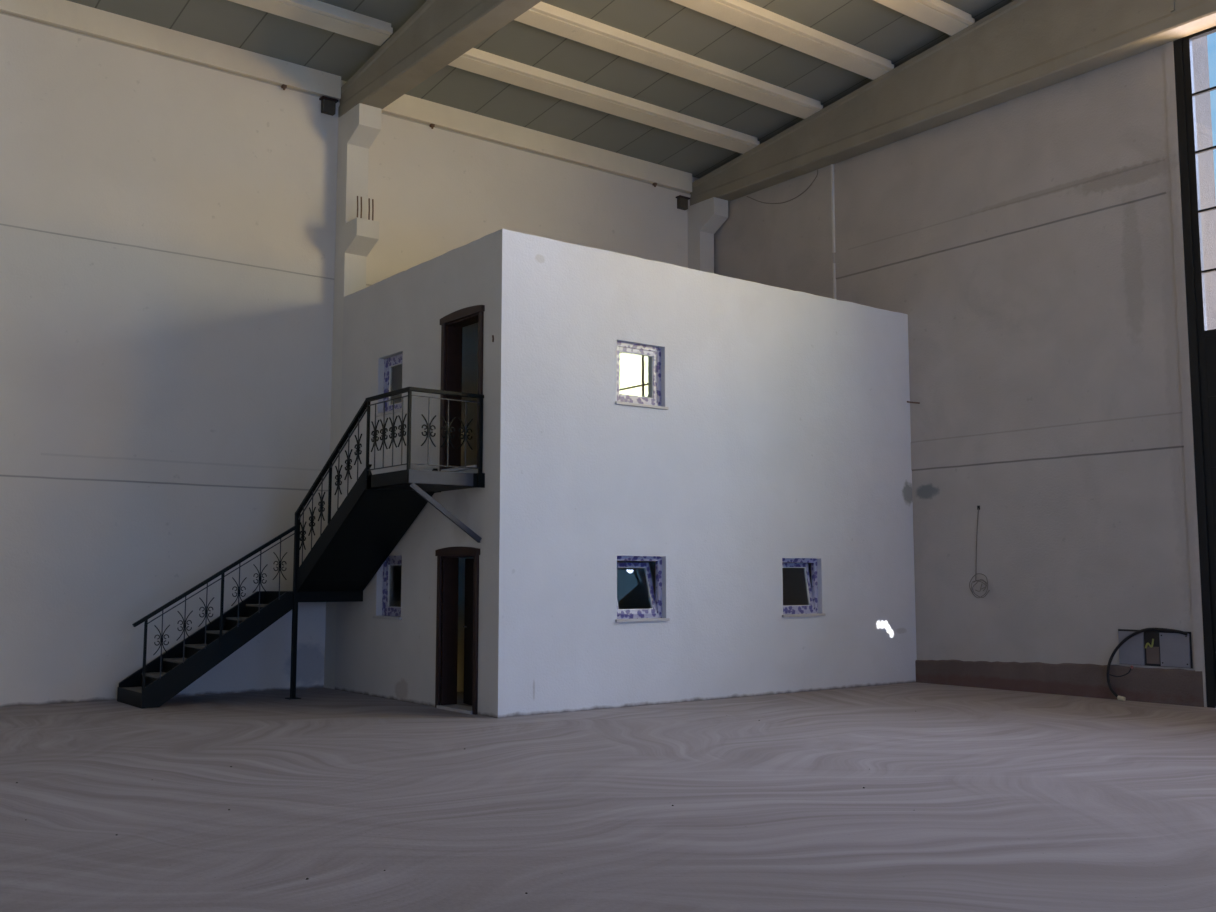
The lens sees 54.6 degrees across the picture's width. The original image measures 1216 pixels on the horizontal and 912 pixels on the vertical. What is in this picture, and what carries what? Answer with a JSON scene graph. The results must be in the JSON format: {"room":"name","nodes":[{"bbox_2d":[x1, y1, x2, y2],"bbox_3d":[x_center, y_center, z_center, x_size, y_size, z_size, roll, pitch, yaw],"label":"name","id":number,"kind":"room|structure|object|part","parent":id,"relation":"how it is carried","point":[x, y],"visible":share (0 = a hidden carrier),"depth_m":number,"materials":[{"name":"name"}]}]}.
{"room":"empty warehouse","nodes":[
{"label":"empty warehouse","id":0,"kind":"room"},
{"bbox_2d":[0,80,698,706],"bbox_3d":[-6.825,-1.548,16.036,22.580,9.600,0.300,4,-7,-37],"label":"wall","id":1,"kind":"structure","parent":0,"point":[76,577],"depth_m":15.81,"materials":[{"name":"beige paint"}]},
{"bbox_2d":[0,0,340,99],"bbox_3d":[-9.790,-6.147,13.968,14.200,0.390,0.120,4,-7,-37],"label":"beam","id":2,"kind":"structure","parent":1,"relation":"attached to","point":[64,14],"depth_m":16.68,"materials":[{"name":"beige concrete"}]},
{"bbox_2d":[319,96,338,115],"bbox_3d":[-4.288,-5.371,18.091,0.260,0.225,0.130,4,-7,-37],"label":"wall bracket","id":3,"kind":"object","parent":1,"relation":"attached to","point":[328,105],"visible":1,"depth_m":18.06,"materials":[{"name":"metal"}]},
{"bbox_3d":[-4.288,-5.471,18.102,0.260,0.025,0.130,4,-7,-37],"label":"cap plate","id":4,"kind":"part","parent":3,"relation":"part of","materials":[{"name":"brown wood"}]},
{"bbox_2d":[0,12,690,510],"bbox_3d":[-6.777,-2.539,15.976,21.860,6.360,0.032,4,-7,-37],"label":"wall","id":5,"kind":"structure","parent":1,"relation":"attached to","point":[168,224],"depth_m":16.66,"materials":[{"name":"beige paint"}]},
{"bbox_2d":[382,94,691,192],"bbox_3d":[-1.133,-5.468,20.606,6.860,0.390,0.120,4,-7,-37],"label":"beam","id":6,"kind":"structure","parent":1,"relation":"attached to","point":[408,107],"depth_m":20.43,"materials":[{"name":"beige concrete"}]},
{"bbox_2d":[676,195,689,209],"bbox_3d":[1.431,-4.823,22.466,0.260,0.225,0.130,4,-7,-37],"label":"wall bracket","id":7,"kind":"object","parent":1,"relation":"attached to","point":[682,201],"visible":1,"depth_m":22.43,"materials":[{"name":"metal"}]},
{"bbox_3d":[1.431,-4.923,22.476,0.260,0.025,0.130,4,-7,-37],"label":"cap plate","id":8,"kind":"part","parent":7,"relation":"part of","materials":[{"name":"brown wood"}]},
{"bbox_2d":[335,232,493,716],"bbox_3d":[-2.601,0.831,15.734,0.200,6.806,4.210,4,-7,-37],"label":"wall","id":9,"kind":"structure","parent":0,"point":[402,312],"depth_m":15.56,"materials":[{"name":"paint"}]},
{"bbox_2d":[373,556,401,619],"bbox_3d":[-2.923,1.780,15.990,0.189,0.852,0.780,4,-7,-37],"label":"window","id":10,"kind":"structure","parent":9,"relation":"in","point":[388,612],"depth_m":16.20,"materials":[{"name":"white plastic"}]},
{"bbox_3d":[-2.940,2.185,15.935,0.145,0.036,0.780,4,-7,-37],"label":"sill","id":11,"kind":"part","parent":10,"relation":"part of","materials":[{"name":"stone"}]},
{"bbox_3d":[-2.875,1.768,16.028,0.060,0.820,0.720,4,-7,-37],"label":"frame","id":12,"kind":"part","parent":10,"relation":"part of","materials":[{"name":"white plastic"}]},
{"bbox_3d":[-2.868,1.769,16.034,0.050,0.700,0.600,4,-7,-37],"label":"sash","id":13,"kind":"part","parent":10,"relation":"part of","materials":[{"name":"white plastic"}]},
{"bbox_2d":[374,353,402,416],"bbox_3d":[-2.971,-0.989,16.337,0.189,0.832,0.780,4,-7,-37],"label":"window","id":14,"kind":"structure","parent":9,"relation":"in","point":[396,360],"depth_m":16.55,"materials":[{"name":"white plastic"}]},
{"bbox_3d":[-2.989,-0.594,16.283,0.145,0.036,0.780,4,-7,-37],"label":"sill","id":15,"kind":"part","parent":14,"relation":"part of","materials":[{"name":"stone"}]},
{"bbox_3d":[-2.924,-1.001,16.375,0.060,0.800,0.720,4,-7,-37],"label":"frame","id":16,"kind":"part","parent":14,"relation":"part of","materials":[{"name":"white plastic"}]},
{"bbox_3d":[-2.916,-1.000,16.381,0.050,0.680,0.600,4,-7,-37],"label":"sash","id":17,"kind":"part","parent":14,"relation":"part of","materials":[{"name":"white plastic"}]},
{"bbox_2d":[435,547,479,714],"bbox_3d":[-1.726,2.122,14.534,0.390,1.997,1.010,4,-7,-37],"label":"door","id":18,"kind":"structure","parent":9,"relation":"in","point":[447,599],"depth_m":14.74,"materials":[{"name":"brown wood"}]},
{"bbox_3d":[-2.124,2.194,14.783,0.030,1.900,0.080,4,-7,-37],"label":"casing","id":19,"kind":"part","parent":18,"relation":"part of","materials":[{"name":"brown wood"}]},
{"bbox_3d":[-1.857,1.173,14.529,0.047,0.110,1.010,4,-7,-37],"label":"head casing","id":20,"kind":"part","parent":18,"relation":"part of","materials":[{"name":"brown wood"}]},
{"bbox_3d":[-1.656,2.158,14.575,0.012,1.630,0.500,3,-7,-26],"label":"raised panel","id":21,"kind":"part","parent":18,"relation":"part of","materials":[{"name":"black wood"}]},
{"bbox_3d":[-1.581,2.122,14.082,0.030,1.900,0.080,4,-7,-37],"label":"casing","id":22,"kind":"part","parent":18,"relation":"part of","materials":[{"name":"brown wood"}]},
{"bbox_2d":[439,305,484,471],"bbox_3d":[-1.755,-0.824,14.775,0.270,2.027,1.030,4,-7,-37],"label":"door","id":23,"kind":"structure","parent":9,"relation":"in","point":[452,324],"depth_m":15.05,"materials":[{"name":"brown wood"}]},
{"bbox_3d":[-2.112,-0.747,15.068,0.030,1.930,0.080,4,-7,-37],"label":"casing","id":24,"kind":"part","parent":23,"relation":"part of","materials":[{"name":"brown wood"}]},
{"bbox_3d":[-1.839,-1.784,14.808,0.047,0.110,1.030,4,-7,-37],"label":"head casing","id":25,"kind":"part","parent":23,"relation":"part of","materials":[{"name":"brown wood"}]},
{"bbox_3d":[-1.556,-0.821,14.351,0.030,1.930,0.080,4,-7,-37],"label":"casing","id":26,"kind":"part","parent":23,"relation":"part of","materials":[{"name":"brown wood"}]},
{"bbox_2d":[67,0,1013,178],"bbox_3d":[0.525,-7.735,7.083,22.580,1.517,24.380,4,-7,-37],"label":"ceiling","id":27,"kind":"structure","parent":0,"point":[871,26],"depth_m":18.23,"materials":[{"name":"grey metal"}]},
{"bbox_2d":[228,0,392,45],"bbox_3d":[-6.084,-6.320,14.817,7.280,0.215,0.395,4,-7,-37],"label":"ceiling beam","id":28,"kind":"structure","parent":27,"relation":"attached to","point":[316,13],"depth_m":16.42,"materials":[{"name":"beige concrete"}]},
{"bbox_2d":[448,48,759,153],"bbox_3d":[-0.103,-5.861,19.352,6.880,0.215,0.395,4,-7,-37],"label":"ceiling beam","id":29,"kind":"structure","parent":27,"relation":"attached to","point":[477,61],"depth_m":19.25,"materials":[{"name":"beige concrete"}]},
{"bbox_2d":[514,1,822,118],"bbox_3d":[0.825,-6.160,18.173,6.880,0.215,0.395,4,-7,-37],"label":"ceiling beam","id":30,"kind":"structure","parent":27,"relation":"attached to","point":[544,16],"depth_m":18.13,"materials":[{"name":"beige concrete"}]},
{"bbox_2d":[670,0,893,79],"bbox_3d":[1.753,-6.460,16.993,6.880,0.215,0.395,4,-7,-37],"label":"ceiling beam","id":31,"kind":"structure","parent":27,"relation":"attached to","point":[742,14],"depth_m":17.70,"materials":[{"name":"beige concrete"}]},
{"bbox_2d":[873,0,974,35],"bbox_3d":[2.680,-6.759,15.814,6.880,0.215,0.395,4,-7,-37],"label":"ceiling beam","id":32,"kind":"structure","parent":27,"relation":"attached to","point":[940,15],"depth_m":17.40,"materials":[{"name":"beige concrete"}]},
{"bbox_2d":[457,323,655,691],"bbox_3d":[0.985,0.659,17.710,7.060,5.550,2.920,4,-7,-37],"label":"wall office partition","id":33,"kind":"structure","parent":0,"point":[635,370],"depth_m":17.39,"materials":[{"name":"paint"}]},
{"bbox_2d":[0,682,1215,911],"bbox_3d":[0.525,2.406,6.045,22.580,0.300,24.380,4,-7,-37],"label":"floor","id":34,"kind":"structure","parent":0,"point":[972,799],"depth_m":8.31,"materials":[{"name":"concrete"}]},
{"bbox_2d":[117,387,484,708],"bbox_3d":[-4.048,1.235,14.855,3.114,3.822,4.386,4,-7,-37],"label":"metal staircase","id":35,"kind":"structure","parent":34,"relation":"on","point":[378,510],"depth_m":15.22,"materials":[{"name":"black metal"}]},
{"bbox_3d":[-6.105,3.082,15.041,0.012,0.185,1.080,4,-7,-37],"label":"kick plate","id":36,"kind":"part","parent":35,"relation":"part of","materials":[{"name":"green metal"}]},
{"bbox_3d":[-5.770,2.503,14.674,0.032,0.962,0.032,4,-7,-37],"label":"rail post","id":37,"kind":"part","parent":35,"relation":"part of","materials":[{"name":"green metal"}]},
{"bbox_3d":[-5.058,1.531,15.326,2.120,1.325,0.055,4,-7,-37],"label":"handrail","id":38,"kind":"part","parent":35,"relation":"part of","materials":[{"name":"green metal"}]},
{"bbox_3d":[-5.018,1.581,15.352,1.946,1.205,0.016,4,-7,-37],"label":"thin rail","id":39,"kind":"part","parent":35,"relation":"part of","materials":[{"name":"grey metal"}]},
{"bbox_3d":[-5.018,1.998,15.309,0.032,0.995,0.032,4,-7,-37],"label":"rail post","id":40,"kind":"part","parent":35,"relation":"part of","materials":[{"name":"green metal"}]},
{"bbox_3d":[-4.201,1.925,16.717,0.995,0.012,1.150,4,-7,-37],"label":"landing plate","id":41,"kind":"part","parent":35,"relation":"part of","materials":[{"name":"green metal"}]},
{"bbox_3d":[-4.226,2.009,15.921,0.060,2.500,0.060,4,-7,-37],"label":"corner post","id":42,"kind":"part","parent":35,"relation":"part of","materials":[{"name":"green metal"}]},
{"bbox_3d":[-3.605,0.468,15.278,0.032,0.823,0.032,4,-7,-37],"label":"rail post","id":43,"kind":"part","parent":35,"relation":"part of","materials":[{"name":"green metal"}]},
{"bbox_3d":[-3.605,0.057,15.320,0.055,1.374,2.140,4,-7,-37],"label":"handrail","id":44,"kind":"part","parent":35,"relation":"part of","materials":[{"name":"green metal"}]},
{"bbox_3d":[-3.587,0.135,15.288,0.016,1.340,2.086,4,-7,-37],"label":"thin rail","id":45,"kind":"part","parent":35,"relation":"part of","materials":[{"name":"grey metal"}]},
{"bbox_3d":[-2.952,-0.198,14.494,0.032,0.980,0.032,4,-7,-37],"label":"rail post","id":46,"kind":"part","parent":35,"relation":"part of","materials":[{"name":"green metal"}]},
{"bbox_3d":[-2.629,0.132,14.038,0.016,0.012,1.060,4,-7,-37],"label":"thin rail","id":47,"kind":"part","parent":35,"relation":"part of","materials":[{"name":"grey metal"}]},
{"bbox_3d":[-2.633,-0.738,14.133,0.055,0.045,1.125,4,-7,-37],"label":"handrail","id":48,"kind":"part","parent":35,"relation":"part of","materials":[{"name":"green metal"}]},
{"bbox_3d":[-2.629,-0.663,14.120,0.016,0.012,1.060,4,-7,-37],"label":"thin rail","id":49,"kind":"part","parent":35,"relation":"part of","materials":[{"name":"grey metal"}]},
{"bbox_3d":[-2.305,-0.229,13.653,0.035,1.090,0.035,4,-7,-37],"label":"rail post","id":50,"kind":"part","parent":35,"relation":"part of","materials":[{"name":"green metal"}]},
{"bbox_3d":[-1.923,0.120,13.914,0.965,0.012,0.016,4,-7,-37],"label":"thin rail","id":51,"kind":"part","parent":35,"relation":"part of","materials":[{"name":"grey metal"}]},
{"bbox_3d":[-1.923,-0.676,13.995,0.965,0.012,0.016,4,-7,-37],"label":"thin rail","id":52,"kind":"part","parent":35,"relation":"part of","materials":[{"name":"grey metal"}]},
{"bbox_3d":[-1.921,-0.751,14.004,1.020,0.045,0.055,4,-7,-37],"label":"handrail","id":53,"kind":"part","parent":35,"relation":"part of","materials":[{"name":"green metal"}]},
{"bbox_3d":[-1.541,-0.238,14.246,0.040,0.950,0.040,4,-7,-37],"label":"rail post","id":54,"kind":"part","parent":35,"relation":"part of","materials":[{"name":"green metal"}]},
{"bbox_2d":[324,103,381,688],"bbox_3d":[-3.819,-0.927,17.635,0.368,8.690,0.790,4,-7,-37],"label":"concrete column","id":55,"kind":"structure","parent":34,"relation":"on","point":[356,235],"depth_m":17.80,"materials":[{"name":"beige paint"}]},
{"bbox_2d":[338,0,541,116],"bbox_3d":[3.226,-7.100,9.110,0.400,1.857,23.780,4,-7,-37],"label":"girder","id":56,"kind":"object","parent":55,"relation":"on","point":[439,32],"visible":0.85,"depth_m":16.25,"materials":[{"name":"grey concrete"}]},
{"bbox_2d":[688,197,727,272],"bbox_3d":[1.884,-0.480,22.007,0.368,8.690,0.790,4,-7,-37],"label":"concrete column","id":57,"kind":"structure","parent":34,"relation":"on","point":[706,217],"depth_m":22.32,"materials":[{"name":"beige paint"}]},
{"bbox_2d":[690,0,1215,205],"bbox_3d":[8.971,-6.650,13.515,0.403,1.857,23.780,4,-7,-37],"label":"girder","id":58,"kind":"object","parent":57,"relation":"on","point":[1023,47],"visible":0.91,"depth_m":17.74,"materials":[{"name":"grey concrete"}]},
{"bbox_2d":[746,170,817,203],"bbox_3d":[3.117,-4.726,21.199,0.022,0.390,1.760,5,-7,-38],"label":"wire","id":59,"kind":"object","parent":58,"relation":"hanging from","point":[817,170],"visible":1,"depth_m":21.03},
{"bbox_2d":[489,229,916,717],"bbox_3d":[1.700,0.387,16.312,7.660,5.806,0.200,4,-7,-37],"label":"wall","id":60,"kind":"structure","parent":0,"point":[785,430],"depth_m":15.73,"materials":[{"name":"white paint"}]},
{"bbox_2d":[615,341,668,409],"bbox_3d":[0.401,-1.050,15.395,0.870,0.842,0.179,4,-7,-37],"label":"window","id":61,"kind":"structure","parent":60,"relation":"in","point":[654,402],"depth_m":15.49,"materials":[{"name":"white plastic"}]},
{"bbox_3d":[0.361,-1.060,15.448,0.690,0.690,0.050,4,-7,-37],"label":"sash","id":62,"kind":"part","parent":61,"relation":"part of","materials":[{"name":"white plastic"}]},
{"bbox_3d":[0.414,-0.651,15.337,0.870,0.036,0.135,4,-7,-37],"label":"sill","id":63,"kind":"part","parent":61,"relation":"part of","materials":[{"name":"stone"}]},
{"bbox_2d":[615,556,669,621],"bbox_3d":[0.347,1.708,15.184,0.870,0.832,0.357,4,-7,-37],"label":"window","id":64,"kind":"structure","parent":60,"relation":"in","point":[654,613],"depth_m":15.29,"materials":[{"name":"white plastic"}]},
{"bbox_3d":[0.305,1.713,15.237,0.690,0.669,0.220,4,-7,-37],"label":"sash","id":65,"kind":"part","parent":64,"relation":"part of","materials":[{"name":"white plastic"}]},
{"bbox_3d":[0.414,2.095,15.056,0.870,0.036,0.135,4,-7,-37],"label":"sill","id":66,"kind":"part","parent":64,"relation":"part of","materials":[{"name":"stone"}]},
{"bbox_2d":[782,558,825,616],"bbox_3d":[2.719,1.890,16.961,0.870,0.832,0.290,4,-7,-37],"label":"window","id":67,"kind":"structure","parent":60,"relation":"in","point":[809,610],"depth_m":17.11,"materials":[{"name":"white plastic"}]},
{"bbox_3d":[2.678,1.886,17.015,0.690,0.678,0.155,4,-7,-37],"label":"sash","id":68,"kind":"part","parent":67,"relation":"part of","materials":[{"name":"white plastic"}]},
{"bbox_3d":[2.767,2.280,16.859,0.870,0.036,0.135,4,-7,-37],"label":"sill","id":69,"kind":"part","parent":67,"relation":"part of","materials":[{"name":"stone"}]},
{"bbox_2d":[833,45,1194,669],"bbox_3d":[9.301,-1.980,13.293,0.420,11.900,23.780,4,-7,-37],"label":"wall","id":70,"kind":"structure","parent":0,"point":[1070,321],"depth_m":16.91,"materials":[{"name":"paint"}]},
{"bbox_2d":[714,165,834,605],"bbox_3d":[2.864,-0.581,21.171,0.055,8.720,3.280,4,-7,-37],"label":"wall","id":71,"kind":"structure","parent":70,"relation":"attached to","point":[787,245],"depth_m":21.02,"materials":[{"name":"paint"}]},
{"bbox_2d":[831,164,835,298],"bbox_3d":[3.864,-3.634,20.167,0.049,2.790,0.028,4,-7,-37],"label":"trim","id":72,"kind":"structure","parent":70,"relation":"attached to","point":[832,165],"depth_m":20.19,"materials":[{"name":"beige paint"}]},
{"bbox_2d":[969,506,989,597],"bbox_3d":[5.509,1.421,17.496,0.059,1.371,0.353,4,-7,-37],"label":"hanging wire","id":73,"kind":"object","parent":70,"relation":"hanging from","point":[978,507],"visible":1,"depth_m":17.51,"materials":[{"name":"black rubber"}]},
{"bbox_2d":[834,159,1183,469],"bbox_3d":[5.660,-1.792,17.677,0.020,3.820,5.835,4,-7,-37],"label":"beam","id":74,"kind":"structure","parent":70,"relation":"attached to","point":[1159,431],"depth_m":17.03,"materials":[{"name":"paint"}]},
{"bbox_2d":[915,660,1203,706],"bbox_3d":[6.132,3.096,16.537,0.049,0.461,4.420,4,-7,-37],"label":"baseboard","id":75,"kind":"structure","parent":70,"relation":"attached to","point":[1184,687],"depth_m":16.19,"materials":[{"name":"concrete"}]},
{"bbox_2d":[1106,628,1192,700],"bbox_3d":[7.002,2.714,15.309,0.186,0.968,1.101,4,-7,-37],"label":"electrical box","id":76,"kind":"object","parent":70,"relation":"attached to","point":[1163,647],"visible":1,"depth_m":15.33,"materials":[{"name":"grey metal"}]},
{"bbox_3d":[6.913,2.535,15.562,0.025,0.430,0.340,4,-7,-37],"label":"plate","id":77,"kind":"part","parent":76,"relation":"part of","materials":[{"name":"white metal"}]},
{"bbox_3d":[7.267,2.488,15.105,0.025,0.430,0.380,4,-7,-37],"label":"plate","id":78,"kind":"part","parent":76,"relation":"part of","materials":[{"name":"white metal"}]},
{"bbox_2d":[1164,41,1206,706],"bbox_3d":[7.466,-1.187,15.242,0.040,8.720,0.120,4,-7,-37],"label":"trim","id":79,"kind":"structure","parent":70,"relation":"attached to","point":[1196,597],"depth_m":15.22,"materials":[{"name":"paint"}]},
{"bbox_2d":[1173,26,1215,707],"bbox_3d":[9.069,-1.400,13.256,0.120,8.740,5.000,4,-7,-37],"label":"door","id":80,"kind":"structure","parent":70,"relation":"in","point":[1202,341],"depth_m":15.11,"materials":[{"name":"black paint"}]},
{"bbox_3d":[9.076,-5.707,13.703,0.100,0.080,4.780,4,-7,-37],"label":"gate frame","id":81,"kind":"part","parent":80,"relation":"part of","materials":[{"name":"black paint"}]},
{"bbox_2d":[1192,36,1215,329],"bbox_3d":[7.889,-2.260,15.953,0.520,11.000,0.550,4,-7,-37],"label":"window","id":82,"kind":"structure","parent":80,"relation":"in","point":[1199,46],"depth_m":15.91,"materials":[{"name":"clear glass"}]},
{"bbox_3d":[9.071,-1.738,13.293,0.075,0.100,4.600,4,-7,-37],"label":"rail","id":83,"kind":"part","parent":80,"relation":"part of","materials":[{"name":"metal"}]},
{"bbox_3d":[9.073,0.610,13.054,0.070,4.660,4.600,4,-7,-37],"label":"panel","id":84,"kind":"part","parent":80,"relation":"part of","materials":[{"name":"black paint"}]}
]}

